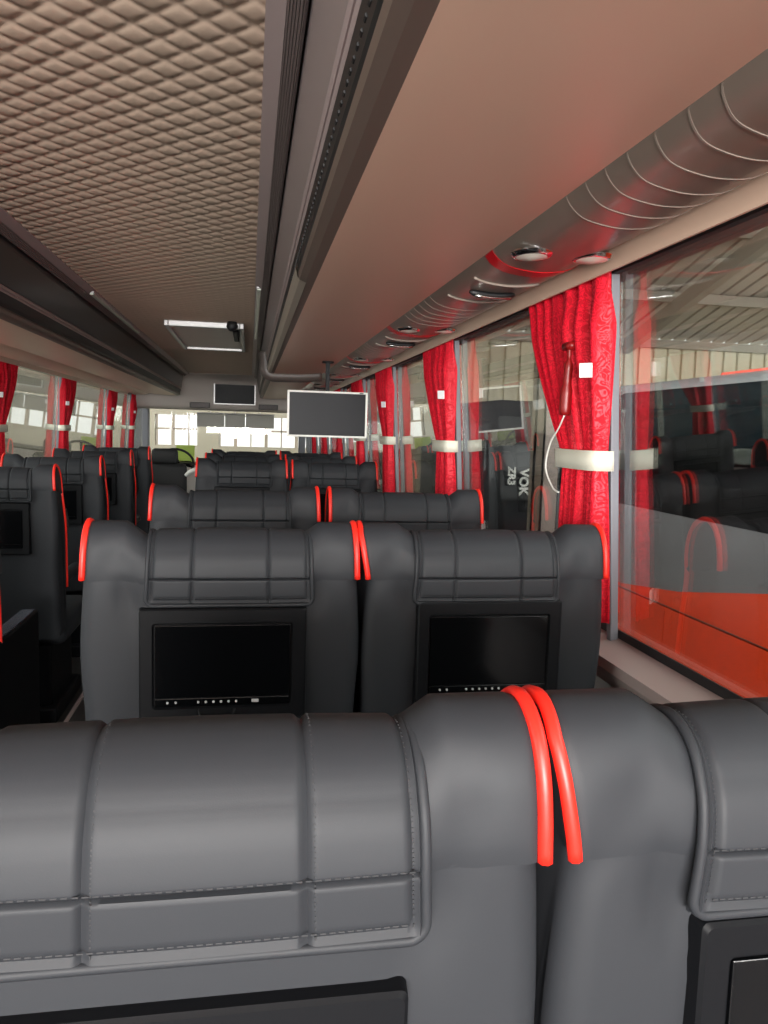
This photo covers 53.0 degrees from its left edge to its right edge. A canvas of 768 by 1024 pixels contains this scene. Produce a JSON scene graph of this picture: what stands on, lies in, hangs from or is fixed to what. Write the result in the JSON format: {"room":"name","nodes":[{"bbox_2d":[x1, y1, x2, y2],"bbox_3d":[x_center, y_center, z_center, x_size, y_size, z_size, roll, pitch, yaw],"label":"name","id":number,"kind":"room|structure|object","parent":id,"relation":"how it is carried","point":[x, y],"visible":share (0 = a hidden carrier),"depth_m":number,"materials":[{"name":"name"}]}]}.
{"room":"vehicle interior","nodes":[
{"label":"vehicle interior","id":0,"kind":"room"},
{"bbox_2d":[58,657,84,721],"bbox_3d":[-1.176,0.866,4.537,2.510,0.080,14.700,1,6,-10],"label":"floor","id":1,"kind":"structure","parent":0,"point":[79,714],"depth_m":3.64,"materials":[{"name":"black"}]},
{"bbox_2d":[0,553,39,728],"bbox_3d":[-1.473,0.451,2.500,0.535,1.154,0.678,1,6,-10],"label":"chair","id":2,"kind":"object","parent":1,"relation":"on","point":[19,636],"visible":0.71,"depth_m":2.61,"materials":[{"name":"black leather"}]},
{"bbox_2d":[2,609,34,637],"bbox_3d":[-1.257,0.383,2.575,0.046,0.006,0.470,1,6,-10],"label":"armrest","id":3,"kind":"object","parent":2,"relation":"on","point":[20,620],"depth_m":2.63,"materials":[{"name":"grey plastic"}]},
{"bbox_2d":[0,464,81,723],"bbox_3d":[-1.678,0.339,3.504,0.535,1.154,0.678,1,6,-10],"label":"chair","id":4,"kind":"object","parent":1,"relation":"on","point":[36,573],"visible":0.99,"depth_m":3.23,"materials":[{"name":"black leather"}]},
{"bbox_2d":[0,502,31,554],"bbox_3d":[-1.615,0.066,3.166,0.315,0.222,0.042,1,6,-10],"label":"monitor","id":5,"kind":"object","parent":4,"relation":"on","point":[15,517],"depth_m":3.16,"materials":[{"name":"black plastic"}]},
{"bbox_2d":[39,595,81,643],"bbox_3d":[-1.700,0.499,3.614,0.496,0.130,0.490,1,6,-10],"label":"seat cushion","id":6,"kind":"object","parent":4,"relation":"on","point":[72,615],"depth_m":3.57,"materials":[{"name":"black leather"}]},
{"bbox_2d":[0,453,109,656],"bbox_3d":[-1.850,0.230,4.493,0.535,1.154,0.678,1,6,-10],"label":"chair","id":7,"kind":"object","parent":1,"relation":"on","point":[85,491],"visible":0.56,"depth_m":4.17,"materials":[{"name":"black leather"}]},
{"bbox_2d":[63,484,82,523],"bbox_3d":[-1.787,-0.043,4.155,0.315,0.222,0.042,1,6,-10],"label":"monitor","id":8,"kind":"object","parent":7,"relation":"on","point":[73,493],"depth_m":4.15,"materials":[{"name":"black plastic"}]},
{"bbox_2d":[66,590,82,594],"bbox_3d":[-1.872,0.390,4.603,0.496,0.130,0.490,1,6,-10],"label":"seat cushion","id":9,"kind":"object","parent":7,"relation":"on","point":[67,592],"depth_m":4.38,"materials":[{"name":"black leather"}]},
{"bbox_2d":[64,692,83,721],"bbox_3d":[-1.474,0.893,3.773,0.016,0.008,13.300,1,6,-10],"label":"trim","id":10,"kind":"structure","parent":1,"relation":"on","point":[80,698],"depth_m":3.57,"materials":[{"name":"grey"}]},
{"bbox_2d":[52,448,140,524],"bbox_3d":[-2.034,0.113,5.551,0.535,1.154,0.678,1,6,-10],"label":"chair","id":11,"kind":"object","parent":1,"relation":"on","point":[121,479],"visible":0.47,"depth_m":5.23,"materials":[{"name":"black leather"}]},
{"bbox_2d":[106,473,116,504],"bbox_3d":[-1.972,-0.160,5.213,0.315,0.222,0.042,1,6,-10],"label":"monitor","id":12,"kind":"object","parent":11,"relation":"on","point":[111,478],"depth_m":5.22,"materials":[{"name":"black plastic"}]},
{"bbox_2d":[82,444,153,533],"bbox_3d":[-2.196,0.010,6.481,0.535,1.154,0.678,1,6,-10],"label":"chair","id":13,"kind":"object","parent":1,"relation":"on","point":[144,474],"visible":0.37,"depth_m":6.18,"materials":[{"name":"black leather"}]},
{"bbox_2d":[152,448,186,491],"bbox_3d":[-2.624,-0.248,9.308,0.500,1.050,0.580,1,6,-10],"label":"seat","id":14,"kind":"object","parent":1,"relation":"on","point":[167,470],"visible":0.34,"depth_m":9.00,"materials":[{"name":"black leather"}]},
{"bbox_2d":[169,448,194,468],"bbox_3d":[-2.763,-0.620,10.361,0.444,0.487,0.515,-4,8,-42],"label":"steering wheel","id":15,"kind":"object","parent":1,"relation":"on","point":[178,449],"visible":0.28,"depth_m":10.37,"materials":[{"name":"black rubber"}]},
{"bbox_2d":[180,461,195,492],"bbox_3d":[-2.345,-0.321,11.283,2.100,0.800,0.730,1,6,-10],"label":"dashboard","id":16,"kind":"object","parent":1,"relation":"on","point":[191,480],"visible":0.02,"depth_m":10.86,"materials":[{"name":"grey"}]},
{"bbox_2d":[176,445,194,461],"bbox_3d":[-2.896,-0.857,11.245,0.260,0.240,0.100,1,6,-10],"label":"card","id":17,"kind":"object","parent":16,"relation":"on","point":[182,457],"visible":0.77,"depth_m":11.20,"materials":[{"name":"green"}]},
{"bbox_2d":[78,518,360,723],"bbox_3d":[-0.367,0.557,1.802,0.535,1.154,0.681,1,6,-10],"label":"chair","id":18,"kind":"object","parent":1,"relation":"on","point":[201,620],"visible":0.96,"depth_m":1.44,"materials":[{"name":"black leather"}]},
{"bbox_2d":[139,607,306,717],"bbox_3d":[-0.304,0.284,1.466,0.315,0.222,0.042,1,6,-10],"label":"monitor","id":19,"kind":"object","parent":18,"relation":"on","point":[194,661],"depth_m":1.45,"materials":[{"name":"black plastic"}]},
{"bbox_2d":[148,483,320,530],"bbox_3d":[-0.516,0.459,2.698,0.535,1.154,0.678,1,6,-10],"label":"chair","id":20,"kind":"object","parent":1,"relation":"on","point":[169,506],"visible":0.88,"depth_m":2.32,"materials":[{"name":"black leather"}]},
{"bbox_2d":[195,457,287,491],"bbox_3d":[-0.866,0.238,4.696,0.535,1.154,0.678,1,6,-10],"label":"chair","id":21,"kind":"object","parent":1,"relation":"on","point":[209,474],"visible":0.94,"depth_m":4.32,"materials":[{"name":"black leather"}]},
{"bbox_2d":[214,486,269,491],"bbox_3d":[-0.804,-0.035,4.358,0.315,0.222,0.042,1,6,-10],"label":"monitor","id":22,"kind":"object","parent":21,"relation":"on","point":[263,488],"depth_m":4.33,"materials":[{"name":"black plastic"}]},
{"bbox_2d":[205,452,281,462],"bbox_3d":[-1.014,0.144,5.548,0.535,1.154,0.678,1,6,-10],"label":"chair","id":23,"kind":"object","parent":1,"relation":"on","point":[215,457],"visible":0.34,"depth_m":5.19,"materials":[{"name":"black leather"}]},
{"bbox_2d":[211,449,276,456],"bbox_3d":[-1.164,0.049,6.410,0.535,1.154,0.678,1,6,-10],"label":"chair","id":24,"kind":"object","parent":1,"relation":"on","point":[220,452],"visible":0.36,"depth_m":6.05,"materials":[{"name":"black leather"}]},
{"bbox_2d":[0,685,552,1023],"bbox_3d":[-0.202,0.675,0.866,0.535,1.154,0.681,1,6,-10],"label":"chair","id":25,"kind":"object","parent":1,"relation":"on","point":[276,868],"visible":1,"depth_m":0.51,"materials":[{"name":"black leather"}]},
{"bbox_2d":[0,976,407,1023],"bbox_3d":[-0.141,0.432,0.533,0.315,0.222,0.042,1,6,-10],"label":"monitor","id":26,"kind":"object","parent":25,"relation":"on","point":[213,999],"depth_m":0.51,"materials":[{"name":"black plastic"}]},
{"bbox_2d":[279,450,341,459],"bbox_3d":[-0.645,0.055,6.500,0.516,1.154,0.678,1,6,-10],"label":"chair","id":27,"kind":"object","parent":1,"relation":"on","point":[333,454],"visible":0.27,"depth_m":6.14,"materials":[{"name":"black leather"}]},
{"bbox_2d":[284,454,356,490],"bbox_3d":[-0.495,0.150,5.639,0.516,1.154,0.678,1,6,-10],"label":"chair","id":28,"kind":"object","parent":1,"relation":"on","point":[348,459],"visible":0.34,"depth_m":5.27,"materials":[{"name":"black leather"}]},
{"bbox_2d":[289,459,377,521],"bbox_3d":[-0.347,0.244,4.787,0.516,1.154,0.678,1,6,-10],"label":"chair","id":29,"kind":"object","parent":1,"relation":"on","point":[361,478],"visible":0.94,"depth_m":4.41,"materials":[{"name":"black leather"}]},
{"bbox_2d":[325,486,483,530],"bbox_3d":[0.006,0.465,2.789,0.516,1.154,0.678,1,6,-10],"label":"chair","id":30,"kind":"object","parent":1,"relation":"on","point":[461,509],"visible":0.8,"depth_m":2.42,"materials":[{"name":"black leather"}]},
{"bbox_2d":[353,520,608,716],"bbox_3d":[0.140,0.563,1.891,0.526,1.154,0.681,1,6,-10],"label":"chair","id":31,"kind":"object","parent":1,"relation":"on","point":[453,610],"visible":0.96,"depth_m":1.53,"materials":[{"name":"black leather"}]},
{"bbox_2d":[412,599,561,703],"bbox_3d":[0.207,0.280,1.555,0.304,0.222,0.042,1,6,-10],"label":"monitor","id":32,"kind":"object","parent":31,"relation":"on","point":[459,645],"depth_m":1.53,"materials":[{"name":"black plastic"}]},
{"bbox_2d":[522,685,767,1023],"bbox_3d":[0.307,0.681,0.955,0.526,1.154,0.681,1,6,-10],"label":"chair","id":33,"kind":"object","parent":1,"relation":"on","point":[652,900],"visible":0.91,"depth_m":0.57,"materials":[{"name":"black leather"}]},
{"bbox_2d":[683,913,767,1023],"bbox_3d":[0.373,0.408,0.620,0.304,0.222,0.042,1,6,-10],"label":"monitor","id":34,"kind":"object","parent":33,"relation":"on","point":[725,955],"depth_m":0.57,"materials":[{"name":"black plastic"}]},
{"bbox_2d":[0,0,265,374],"bbox_3d":[-0.951,-1.023,3.346,0.897,0.005,12.700,1,6,-10],"label":"ceiling","id":35,"kind":"structure","parent":0,"point":[130,130],"depth_m":1.79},
{"bbox_2d":[164,320,244,351],"bbox_3d":[-1.227,-1.218,5.428,0.480,0.059,1.585,1,6,-10],"label":"roof hatch","id":36,"kind":"object","parent":35,"relation":"attached to","point":[229,336],"visible":1,"depth_m":5.25,"materials":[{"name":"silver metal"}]},
{"bbox_2d":[132,373,286,412],"bbox_3d":[-2.198,-1.641,10.535,2.310,0.511,2.040,1,6,-10],"label":"wall","id":37,"kind":"structure","parent":0,"point":[196,387],"depth_m":10.16,"materials":[{"name":"grey plastic"}]},
{"bbox_2d":[0,206,188,375],"bbox_3d":[-1.364,-1.037,3.273,0.029,0.104,12.700,1,6,-10],"label":"trim","id":38,"kind":"structure","parent":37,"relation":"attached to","point":[5,231],"depth_m":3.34,"materials":[{"name":"grey"}]},
{"bbox_2d":[90,291,139,332],"bbox_3d":[-1.551,-1.147,4.504,0.024,0.017,1.600,1,6,-10],"label":"strip","id":39,"kind":"object","parent":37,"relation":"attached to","point":[96,296],"visible":0.95,"depth_m":4.28,"materials":[{"name":"silver metal"}]},
{"bbox_2d":[190,402,209,407],"bbox_3d":[-2.447,-1.421,10.233,0.260,0.070,0.054,1,6,-10],"label":"air vent","id":40,"kind":"object","parent":37,"relation":"in","point":[192,404],"visible":1,"depth_m":10.21,"materials":[{"name":"black plastic"}]},
{"bbox_2d":[197,411,223,426],"bbox_3d":[-2.458,-1.321,10.921,0.380,0.227,0.024,1,6,-10],"label":"sun visor","id":41,"kind":"object","parent":37,"relation":"hanging from","point":[204,419],"visible":0.96,"depth_m":10.91,"materials":[{"name":"grey plastic"}]},
{"bbox_2d":[214,384,255,405],"bbox_3d":[-1.975,-1.564,10.199,0.545,0.290,0.050,1,6,-10],"label":"television","id":42,"kind":"object","parent":37,"relation":"attached to","point":[224,394],"visible":1,"depth_m":10.18,"materials":[{"name":"black plastic"}]},
{"bbox_2d":[225,412,244,427],"bbox_3d":[-2.123,-1.317,10.980,0.280,0.227,0.024,1,6,-10],"label":"sun visor","id":43,"kind":"object","parent":37,"relation":"hanging from","point":[233,420],"visible":1,"depth_m":10.97,"materials":[{"name":"grey plastic"}]},
{"bbox_2d":[254,286,260,338],"bbox_3d":[-0.733,-1.117,4.446,0.024,0.017,2.000,1,6,-10],"label":"strip","id":44,"kind":"object","parent":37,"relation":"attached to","point":[258,290],"visible":0.9,"depth_m":4.08,"materials":[{"name":"silver metal"}]},
{"bbox_2d":[246,412,273,428],"bbox_3d":[-1.778,-1.313,11.040,0.400,0.227,0.024,1,6,-10],"label":"sun visor","id":45,"kind":"object","parent":37,"relation":"hanging from","point":[266,421],"visible":1,"depth_m":11.03,"materials":[{"name":"grey"}]},
{"bbox_2d":[258,404,277,409],"bbox_3d":[-1.561,-1.411,10.388,0.260,0.070,0.054,1,6,-10],"label":"air vent","id":46,"kind":"object","parent":37,"relation":"in","point":[261,407],"visible":1,"depth_m":10.37,"materials":[{"name":"black plastic"}]},
{"bbox_2d":[252,0,286,376],"bbox_3d":[-0.554,-1.038,3.414,0.032,0.082,12.700,1,6,-10],"label":"trim","id":47,"kind":"structure","parent":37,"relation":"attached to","point":[275,10],"depth_m":1.55,"materials":[{"name":"grey"}]},
{"bbox_2d":[254,0,308,378],"bbox_3d":[-0.526,-1.027,3.420,0.029,0.104,12.700,1,6,-10],"label":"trim","id":48,"kind":"structure","parent":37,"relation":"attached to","point":[296,10],"depth_m":1.54,"materials":[{"name":"grey"}]},
{"bbox_2d":[258,0,310,366],"bbox_3d":[-1.112,-1.252,4.314,2.530,0.060,14.700,1,6,-10],"label":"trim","id":49,"kind":"structure","parent":0,"point":[309,0],"depth_m":1.85,"materials":[{"name":"grey"}]},
{"bbox_2d":[466,213,767,687],"bbox_3d":[0.067,-0.174,4.638,0.070,2.200,14.700,1,6,-10],"label":"wall","id":50,"kind":"structure","parent":0,"point":[759,222],"depth_m":1.61,"materials":[{"name":"grey"}]},
{"bbox_2d":[298,437,304,452],"bbox_3d":[-1.259,-0.892,11.756,0.100,1.300,0.130,1,6,-10],"label":"pillar","id":51,"kind":"structure","parent":50,"relation":"attached to","point":[301,440],"depth_m":11.68,"materials":[{"name":"grey"}]},
{"bbox_2d":[329,388,345,456],"bbox_3d":[-0.461,-0.757,7.494,0.062,0.864,1.400,1,6,-10],"label":"window","id":52,"kind":"structure","parent":50,"relation":"in","point":[332,440],"depth_m":7.81,"materials":[{"name":"clear glass"}]},
{"bbox_2d":[344,379,368,461],"bbox_3d":[-0.228,-0.609,6.152,0.062,0.864,1.340,1,6,-10],"label":"window","id":53,"kind":"structure","parent":50,"relation":"in","point":[350,443],"depth_m":6.43,"materials":[{"name":"clear glass"}]},
{"bbox_2d":[362,379,367,461],"bbox_3d":[-0.130,-0.536,5.493,0.071,0.854,0.022,1,6,-10],"label":"pillar","id":54,"kind":"structure","parent":50,"relation":"attached to","point":[363,380],"depth_m":5.49,"materials":[{"name":"grey"}]},
{"bbox_2d":[366,366,399,492],"bbox_3d":[-0.014,-0.473,4.928,0.062,0.864,1.160,1,6,-10],"label":"window","id":55,"kind":"structure","parent":50,"relation":"in","point":[375,449],"depth_m":5.16,"materials":[{"name":"clear glass"}]},
{"bbox_2d":[392,367,398,491],"bbox_3d":[0.068,-0.411,4.357,0.071,0.854,0.022,1,6,-10],"label":"pillar","id":56,"kind":"structure","parent":50,"relation":"attached to","point":[393,368],"depth_m":4.34,"materials":[{"name":"grey"}]},
{"bbox_2d":[397,340,462,492],"bbox_3d":[0.198,-0.339,3.708,0.062,0.864,1.330,1,6,-10],"label":"window","id":57,"kind":"structure","parent":50,"relation":"in","point":[417,460],"depth_m":3.90,"materials":[{"name":"clear glass"}]},
{"bbox_2d":[454,341,461,489],"bbox_3d":[0.294,-0.267,3.054,0.071,0.854,0.022,1,6,-10],"label":"pillar","id":58,"kind":"structure","parent":50,"relation":"attached to","point":[456,343],"depth_m":3.04,"materials":[{"name":"grey"}]},
{"bbox_2d":[460,338,606,631],"bbox_3d":[0.424,-0.195,2.406,0.062,0.864,1.330,1,6,-10],"label":"window","id":59,"kind":"structure","parent":50,"relation":"in","point":[462,341],"depth_m":3.01,"materials":[{"name":"clear glass"}]},
{"bbox_2d":[607,274,619,640],"bbox_3d":[0.521,-0.123,1.752,0.071,0.854,0.022,1,6,-10],"label":"pillar","id":60,"kind":"structure","parent":50,"relation":"attached to","point":[613,476],"depth_m":1.75,"materials":[{"name":"grey"}]},
{"bbox_2d":[596,629,722,703],"bbox_3d":[0.009,0.021,4.650,0.080,0.086,14.700,1,6,-10],"label":"trim","id":61,"kind":"structure","parent":50,"relation":"attached to","point":[620,664],"depth_m":1.57,"materials":[{"name":"grey plastic"}]},
{"bbox_2d":[618,629,742,698],"bbox_3d":[0.676,-0.035,0.961,0.062,0.864,1.620,1,6,-10],"label":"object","id":62,"kind":"structure","parent":50,"relation":"in","point":[703,681],"depth_m":1.54,"materials":[{"name":"black rubber"}]},
{"bbox_3d":[-2.356,-0.202,4.213,0.070,2.200,14.700,1,6,-10],"label":"wall","id":63,"kind":"structure","parent":0,"visible":0},
{"bbox_2d":[9,366,58,457],"bbox_3d":[-2.534,-0.605,5.455,0.062,0.864,1.720,1,6,-10],"label":"window","id":64,"kind":"structure","parent":63,"relation":"in","point":[35,398],"depth_m":5.62,"materials":[{"name":"clear glass"}]},
{"bbox_2d":[56,377,61,447],"bbox_3d":[-2.664,-0.697,6.300,0.071,0.854,0.022,1,6,-10],"label":"pillar","id":65,"kind":"structure","parent":63,"relation":"attached to","point":[60,378],"depth_m":6.28,"materials":[{"name":"grey"}]},
{"bbox_2d":[55,382,105,451],"bbox_3d":[-2.862,-0.812,7.335,0.062,0.864,2.120,1,6,-10],"label":"window","id":66,"kind":"structure","parent":63,"relation":"in","point":[87,421],"depth_m":7.46,"materials":[{"name":"clear glass"}]},
{"bbox_2d":[104,389,108,446],"bbox_3d":[-3.026,-0.926,8.377,0.071,0.854,0.022,1,6,-10],"label":"pillar","id":67,"kind":"structure","parent":63,"relation":"attached to","point":[105,432],"depth_m":8.36,"materials":[{"name":"grey"}]},
{"bbox_2d":[103,389,129,447],"bbox_3d":[-3.180,-1.014,9.167,0.062,0.864,1.620,1,6,-10],"label":"window","id":68,"kind":"structure","parent":63,"relation":"in","point":[120,423],"depth_m":9.43,"materials":[{"name":"clear glass"}]},
{"bbox_2d":[127,394,131,447],"bbox_3d":[-3.302,-1.102,9.963,0.071,0.854,0.022,1,6,-10],"label":"pillar","id":69,"kind":"structure","parent":63,"relation":"attached to","point":[130,394],"depth_m":9.95,"materials":[{"name":"grey"}]},
{"bbox_2d":[126,393,142,448],"bbox_3d":[-3.443,-1.181,10.675,0.062,0.864,1.460,1,6,-10],"label":"window","id":70,"kind":"structure","parent":63,"relation":"in","point":[138,422],"depth_m":10.92,"materials":[{"name":"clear glass"}]},
{"bbox_2d":[142,408,149,446],"bbox_3d":[-3.514,-0.918,11.361,0.100,1.300,0.130,1,6,-10],"label":"pillar","id":71,"kind":"structure","parent":63,"relation":"attached to","point":[146,412],"depth_m":11.27,"materials":[{"name":"grey"}]},
{"label":"outside","id":72,"kind":"structure","parent":0,"visible":0},
{"bbox_3d":[-0.503,2.294,2.718,80.000,0.200,85.000,1,6,-10],"label":"ground","id":73,"kind":"structure","parent":72,"visible":0},
{"bbox_2d":[5,339,767,460],"bbox_3d":[-1.454,-2.510,14.887,30.220,6.750,0.200,1,6,-10],"label":"wall","id":74,"kind":"structure","parent":73,"relation":"on","point":[494,369],"depth_m":15.47,"materials":[{"name":"beige"}]},
{"bbox_2d":[155,414,297,447],"bbox_3d":[-1.909,-1.529,14.901,4.850,0.570,0.070,1,6,-10],"label":"window","id":75,"kind":"structure","parent":74,"relation":"attached to","point":[172,428],"depth_m":14.66,"materials":[{"name":"glass"}]},
{"bbox_2d":[478,331,767,353],"bbox_3d":[6.919,-3.444,16.068,12.900,0.160,0.100,1,6,-10],"label":"trim","id":76,"kind":"structure","parent":74,"relation":"attached to","point":[498,335],"depth_m":15.88,"materials":[{"name":"metal"}]},
{"bbox_2d":[498,239,767,344],"bbox_3d":[8.720,-4.806,9.308,15.882,3.954,14.300,1,6,-10],"label":"shed roof","id":77,"kind":"structure","parent":74,"relation":"on","point":[703,323],"depth_m":14.67,"materials":[{"name":"beige metal"}]},
{"bbox_2d":[620,288,767,308],"bbox_3d":[7.774,-3.858,14.404,15.800,0.180,0.100,1,6,-10],"label":"trim","id":78,"kind":"structure","parent":74,"relation":"attached to","point":[625,294],"depth_m":14.03,"materials":[{"name":"metal"}]},
{"bbox_2d":[621,226,767,353],"bbox_3d":[6.195,-4.518,8.748,0.160,4.073,14.068,1,6,-10],"label":"trim","id":79,"kind":"structure","parent":74,"relation":"attached to","point":[757,246],"depth_m":13.05,"materials":[{"name":"metal"}]},
{"bbox_2d":[735,227,764,239],"bbox_3d":[8.167,-4.217,12.187,15.800,0.180,0.100,1,6,-10],"label":"trim","id":80,"kind":"structure","parent":74,"relation":"attached to","point":[750,235],"depth_m":11.69,"materials":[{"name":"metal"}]},
{"bbox_2d":[466,400,559,530],"bbox_3d":[2.054,-0.359,11.937,2.640,2.600,4.040,1,6,-10],"label":"coach","id":81,"kind":"object","parent":73,"relation":"on","point":[498,432],"visible":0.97,"depth_m":10.15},
{"bbox_2d":[526,360,545,530],"bbox_3d":[1.738,-1.249,8.598,0.115,5.750,0.120,1,6,-10],"label":"channel","id":82,"kind":"object","parent":73,"relation":"on","point":[539,401],"visible":0.26,"depth_m":8.62,"materials":[{"name":"grey metal"}]},
{"bbox_2d":[540,403,558,532],"bbox_3d":[1.890,-1.454,8.633,0.170,6.159,0.180,1,6,-10],"label":"post","id":83,"kind":"object","parent":73,"relation":"on","point":[548,501],"depth_m":8.66,"materials":[{"name":"grey metal"}]},
{"bbox_2d":[556,367,767,697],"bbox_3d":[3.669,0.916,2.118,2.420,2.915,10.700,1,6,-10],"label":"coach","id":84,"kind":"object","parent":73,"relation":"on","point":[693,518],"visible":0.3,"depth_m":4.88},
{"bbox_3d":[0.114,0.610,-2.802,2.530,2.200,0.060,1,6,-10],"label":"wall","id":85,"kind":"structure","parent":0,"visible":0},
{"bbox_2d":[0,234,182,394],"bbox_3d":[-1.732,-0.871,3.176,0.714,0.275,12.600,1,6,-10],"label":"luggage rack","id":86,"kind":"object","parent":85,"relation":"attached to","point":[46,326],"visible":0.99,"depth_m":3.92,"materials":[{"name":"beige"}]},
{"bbox_3d":[-2.150,-0.847,3.744,0.014,0.008,13.750,1,6,-10],"label":"rail","id":87,"kind":"object","parent":86,"relation":"attached to","visible":0},
{"bbox_2d":[0,361,17,461],"bbox_3d":[-2.377,-0.554,4.800,0.108,0.807,0.461,0,6,-13],"label":"window curtain","id":88,"kind":"object","parent":87,"relation":"hanging from","point":[8,372],"visible":0.81,"depth_m":4.77,"materials":[{"name":"red fabric"}]},
{"bbox_2d":[58,378,76,450],"bbox_3d":[-2.671,-0.740,6.484,0.108,0.807,0.461,0,6,-13],"label":"window curtain","id":89,"kind":"object","parent":87,"relation":"hanging from","point":[67,393],"visible":0.65,"depth_m":6.32,"materials":[{"name":"red fabric"}]},
{"bbox_2d":[105,390,117,447],"bbox_3d":[-3.032,-0.970,8.560,0.108,0.807,0.461,0,6,-13],"label":"window curtain","id":90,"kind":"object","parent":87,"relation":"hanging from","point":[112,398],"visible":0.75,"depth_m":8.37,"materials":[{"name":"red fabric"}]},
{"bbox_2d":[128,394,136,447],"bbox_3d":[-3.308,-1.145,10.147,0.108,0.807,0.461,0,6,-13],"label":"window curtain","id":91,"kind":"object","parent":87,"relation":"hanging from","point":[133,404],"visible":0.81,"depth_m":9.96,"materials":[{"name":"red fabric"}]},
{"bbox_2d":[257,0,767,398],"bbox_3d":[-0.167,-0.833,3.453,0.744,0.316,12.600,1,6,-10],"label":"luggage rack","id":92,"kind":"object","parent":85,"relation":"attached to","point":[456,168],"visible":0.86,"depth_m":1.04,"materials":[{"name":"grey"}]},
{"bbox_2d":[287,361,367,438],"bbox_3d":[-0.296,-0.587,4.019,0.416,0.394,0.064,1,6,-10],"label":"monitor","id":93,"kind":"object","parent":92,"relation":"hanging from","point":[326,413],"visible":1,"depth_m":4.00,"materials":[{"name":"white plastic"}]},
{"bbox_2d":[349,365,369,368],"bbox_3d":[-0.136,-0.800,4.255,0.124,0.021,0.018,0,6,-17],"label":"air vent","id":94,"kind":"object","parent":92,"relation":"attached to","point":[351,366],"depth_m":4.24,"materials":[{"name":"black"}]},
{"bbox_2d":[386,342,415,346],"bbox_3d":[0.067,-0.672,3.090,0.124,0.021,0.018,0,6,-17],"label":"air vent","id":95,"kind":"object","parent":92,"relation":"attached to","point":[392,344],"depth_m":3.08,"materials":[{"name":"black"}]},
{"bbox_2d":[397,326,419,332],"bbox_3d":[0.086,-0.629,2.672,0.082,0.017,0.093,1,6,-10],"label":"light","id":96,"kind":"object","parent":92,"relation":"attached to","point":[407,329],"depth_m":2.64,"materials":[{"name":"silver metal"}]},
{"bbox_2d":[435,328,456,333],"bbox_3d":[0.214,-0.636,2.713,0.082,0.017,0.093,1,6,-10],"label":"light","id":97,"kind":"object","parent":92,"relation":"attached to","point":[445,330],"depth_m":2.69,"materials":[{"name":"silver metal"}]},
{"bbox_2d":[469,290,514,297],"bbox_3d":[0.270,-0.543,1.924,0.124,0.021,0.018,0,6,-17],"label":"air vent","id":98,"kind":"object","parent":92,"relation":"attached to","point":[476,293],"depth_m":1.91,"materials":[{"name":"black"}]},
{"bbox_2d":[511,246,552,261],"bbox_3d":[0.289,-0.500,1.506,0.082,0.017,0.093,1,6,-10],"label":"light","id":99,"kind":"object","parent":92,"relation":"attached to","point":[520,253],"depth_m":1.48,"materials":[{"name":"silver metal"}]},
{"bbox_2d":[573,250,612,264],"bbox_3d":[0.417,-0.508,1.548,0.082,0.017,0.093,1,6,-10],"label":"light","id":100,"kind":"object","parent":92,"relation":"attached to","point":[605,257],"depth_m":1.53,"materials":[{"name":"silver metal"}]},
{"bbox_3d":[0.048,-0.821,4.129,0.014,0.008,13.750,1,6,-10],"label":"rail","id":101,"kind":"object","parent":92,"relation":"attached to","visible":0},
{"bbox_2d":[322,437,326,453],"bbox_3d":[-0.656,-0.878,8.370,0.108,0.807,0.461,1,6,-7],"label":"window curtain","id":102,"kind":"object","parent":101,"relation":"hanging from","point":[324,439],"visible":0.23,"depth_m":8.18,"materials":[{"name":"red fabric"}]},
{"bbox_2d":[334,388,342,458],"bbox_3d":[-0.417,-0.727,6.998,0.108,0.807,0.461,1,6,-7],"label":"window curtain","id":103,"kind":"object","parent":101,"relation":"hanging from","point":[339,446],"visible":0.25,"depth_m":6.81,"materials":[{"name":"red fabric"}]},
{"bbox_2d":[351,379,365,464],"bbox_3d":[-0.189,-0.582,5.686,0.108,0.807,0.461,1,6,-7],"label":"window curtain","id":104,"kind":"object","parent":101,"relation":"hanging from","point":[356,386],"visible":0.34,"depth_m":5.50,"materials":[{"name":"red fabric"}]},
{"bbox_2d":[375,366,395,491],"bbox_3d":[0.009,-0.457,4.550,0.108,0.807,0.461,1,6,-7],"label":"window curtain","id":105,"kind":"object","parent":101,"relation":"hanging from","point":[384,383],"visible":0.84,"depth_m":4.37,"materials":[{"name":"red fabric"}]},
{"bbox_2d":[423,339,457,494],"bbox_3d":[0.236,-0.313,3.247,0.108,0.807,0.461,1,6,-7],"label":"window curtain","id":106,"kind":"object","parent":101,"relation":"hanging from","point":[439,362],"visible":0.78,"depth_m":3.08,"materials":[{"name":"red fabric"}]},
{"bbox_2d":[529,271,616,623],"bbox_3d":[0.462,-0.169,1.944,0.108,0.807,0.461,1,6,-7],"label":"window curtain","id":107,"kind":"object","parent":101,"relation":"hanging from","point":[584,314],"visible":0.65,"depth_m":1.78,"materials":[{"name":"red fabric"}]},
{"bbox_2d":[545,341,574,492],"bbox_3d":[0.424,-0.227,1.873,0.027,0.358,0.133,1,6,-10],"label":"hammer","id":108,"kind":"object","parent":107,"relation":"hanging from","point":[566,390],"visible":1,"depth_m":1.82,"materials":[{"name":"red plastic"}]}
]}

